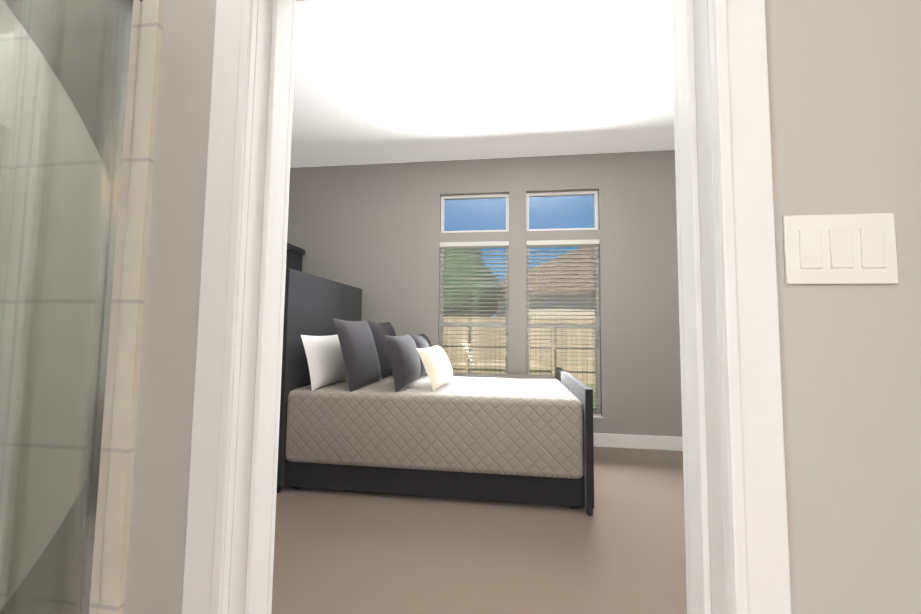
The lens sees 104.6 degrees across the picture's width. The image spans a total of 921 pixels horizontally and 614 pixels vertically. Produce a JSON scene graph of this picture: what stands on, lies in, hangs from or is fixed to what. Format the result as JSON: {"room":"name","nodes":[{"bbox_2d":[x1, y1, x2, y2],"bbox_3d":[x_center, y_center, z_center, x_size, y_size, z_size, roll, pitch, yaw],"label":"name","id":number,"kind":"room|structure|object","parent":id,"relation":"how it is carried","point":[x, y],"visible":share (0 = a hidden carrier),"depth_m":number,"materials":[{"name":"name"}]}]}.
{"room":"bathroom","nodes":[
{"label":"bathroom","id":0,"kind":"room"},
{"bbox_2d":[271,447,686,613],"bbox_3d":[0.063,1.340,2.214,6.840,0.062,3.320,0,-4,7],"label":"floor","id":1,"kind":"structure","parent":0,"point":[621,550],"depth_m":1.88,"materials":[{"name":"beige carpet"}]},
{"bbox_2d":[286,243,304,271],"bbox_3d":[-2.437,0.348,3.813,1.220,2.057,0.582,0,-4,7],"label":"armoire","id":2,"kind":"object","parent":1,"relation":"on","point":[294,257],"depth_m":3.91,"materials":[{"name":"black wood"}]},
{"bbox_2d":[277,268,593,515],"bbox_3d":[-0.160,0.560,3.083,2.200,1.599,1.350,0,-4,7],"label":"bed","id":3,"kind":"object","parent":1,"relation":"on","point":[369,406],"visible":1,"depth_m":2.46,"materials":[{"name":"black fabric"}]},
{"bbox_2d":[381,333,420,393],"bbox_3d":[-0.462,0.423,2.831,0.240,0.410,0.620,0,-4,7],"label":"pillow","id":4,"kind":"object","parent":3,"relation":"on","point":[403,353],"depth_m":2.62,"materials":[{"name":"grey fabric"}]},
{"bbox_2d":[404,333,434,380],"bbox_3d":[-0.388,0.462,3.435,0.240,0.410,0.580,0,-4,7],"label":"pillow","id":5,"kind":"object","parent":3,"relation":"on","point":[421,340],"depth_m":3.24,"materials":[{"name":"grey fabric"}]},
{"bbox_2d":[415,345,452,391],"bbox_3d":[-0.201,0.471,2.826,0.247,0.310,0.513,0,-4,7],"label":"pillow","id":6,"kind":"object","parent":3,"relation":"on","point":[436,363],"depth_m":2.68,"materials":[{"name":"beige fabric"}]},
{"bbox_2d":[290,0,674,167],"bbox_3d":[0.102,-1.782,2.427,6.840,0.100,3.280,0,-4,7],"label":"ceiling","id":7,"kind":"structure","parent":0,"point":[388,81],"depth_m":2.69,"materials":[{"name":"paint"}]},
{"bbox_2d":[287,150,681,436],"bbox_3d":[0.275,-0.111,3.895,6.840,3.050,0.120,0,-4,7],"label":"wall","id":8,"kind":"structure","parent":0,"point":[374,234],"depth_m":3.83,"materials":[{"name":"paint"}]},
{"bbox_2d":[439,190,602,417],"bbox_3d":[0.613,-0.063,3.835,1.723,2.385,0.112,0,-4,7],"label":"window","id":9,"kind":"structure","parent":8,"relation":"in","point":[540,195],"depth_m":3.85,"materials":[{"name":"clear glass"}]},
{"bbox_2d":[440,239,600,415],"bbox_3d":[0.607,0.200,3.796,1.695,1.822,0.052,0,-4,7],"label":"window blind","id":10,"kind":"object","parent":9,"relation":"attached to","point":[529,244],"visible":0.81,"depth_m":3.81,"materials":[{"name":"white plastic"}]},
{"bbox_2d":[124,0,920,613],"bbox_3d":[-0.108,-0.309,0.765,6.840,3.050,0.120,0,-4,7],"label":"wall","id":11,"kind":"structure","parent":0,"point":[844,80],"depth_m":0.61,"materials":[{"name":"paint"}]},
{"bbox_2d":[0,0,163,613],"bbox_3d":[-1.123,0.107,0.796,0.910,2.200,0.012,0,-4,7],"label":"shower wall tile","id":12,"kind":"structure","parent":11,"relation":"attached to","point":[118,506],"depth_m":0.76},
{"bbox_2d":[182,0,790,613],"bbox_3d":[0.006,0.173,0.717,1.064,2.085,0.162,0,-4,7],"label":"door frame","id":13,"kind":"structure","parent":11,"relation":"attached to","point":[754,484],"depth_m":0.68,"materials":[{"name":"white wood"}]},
{"bbox_2d":[783,213,898,283],"bbox_3d":[0.634,-0.097,0.595,0.165,0.118,0.008,0,-4,7],"label":"light switch","id":14,"kind":"object","parent":11,"relation":"attached to","point":[842,249],"visible":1,"depth_m":0.59,"materials":[{"name":"white plastic"}]},
{"label":"outside","id":15,"kind":"structure","parent":0,"visible":0},
{"bbox_2d":[585,384,595,410],"bbox_3d":[3.591,3.485,30.219,60.000,0.200,53.270,0,-4,7],"label":"ground","id":16,"kind":"structure","parent":15,"point":[594,398],"depth_m":8.08,"materials":[{"name":"green plant"}]},
{"bbox_2d":[443,247,502,316],"bbox_3d":[-0.199,-0.242,12.366,3.372,4.960,2.454,0,-4,7],"label":"tree","id":17,"kind":"object","parent":16,"relation":"on","point":[469,296],"depth_m":11.47,"materials":[{"name":"green plant"}]},
{"bbox_2d":[443,316,595,383],"bbox_3d":[1.130,1.194,10.088,50.000,1.830,0.100,0,-4,7],"label":"fence","id":18,"kind":"object","parent":16,"relation":"on","point":[459,350],"depth_m":10.00,"materials":[{"name":"brown wood"}]},
{"bbox_2d":[496,295,594,317],"bbox_3d":[8.369,1.140,16.528,13.200,2.900,9.530,0,-4,7],"label":"house","id":19,"kind":"structure","parent":16,"relation":"on","point":[559,304],"depth_m":12.42,"materials":[{"name":"brick"}]},
{"bbox_2d":[499,247,594,293],"bbox_3d":[8.402,-1.704,16.709,14.100,3.200,10.420,0,-4,7],"label":"house roof","id":20,"kind":"structure","parent":19,"relation":"on","point":[568,276],"depth_m":13.00,"materials":[{"name":"brown"}]},
{"bbox_3d":[0.083,-0.210,2.330,6.840,3.050,3.040,0,-4,7],"label":"wall","id":21,"kind":"structure","parent":0,"visible":0},
{"bbox_2d":[593,433,682,450],"bbox_3d":[0.250,1.340,3.739,6.600,0.135,0.014,0,-4,7],"label":"baseboard","id":22,"kind":"structure","parent":21,"relation":"attached to","point":[674,443],"depth_m":3.54,"materials":[{"name":"white wood"}]},
{"bbox_3d":[-1.192,0.722,0.210,0.898,0.900,1.088,0,-4,7],"label":"wall","id":23,"kind":"structure","parent":0,"visible":0},
{"bbox_2d":[0,0,141,613],"bbox_3d":[-1.186,0.169,0.265,0.890,1.809,1.045,0,-4,7],"label":"glass enclosure","id":24,"kind":"object","parent":23,"relation":"on","point":[86,52],"visible":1,"depth_m":0.69,"materials":[{"name":"clear glass"}]}
]}

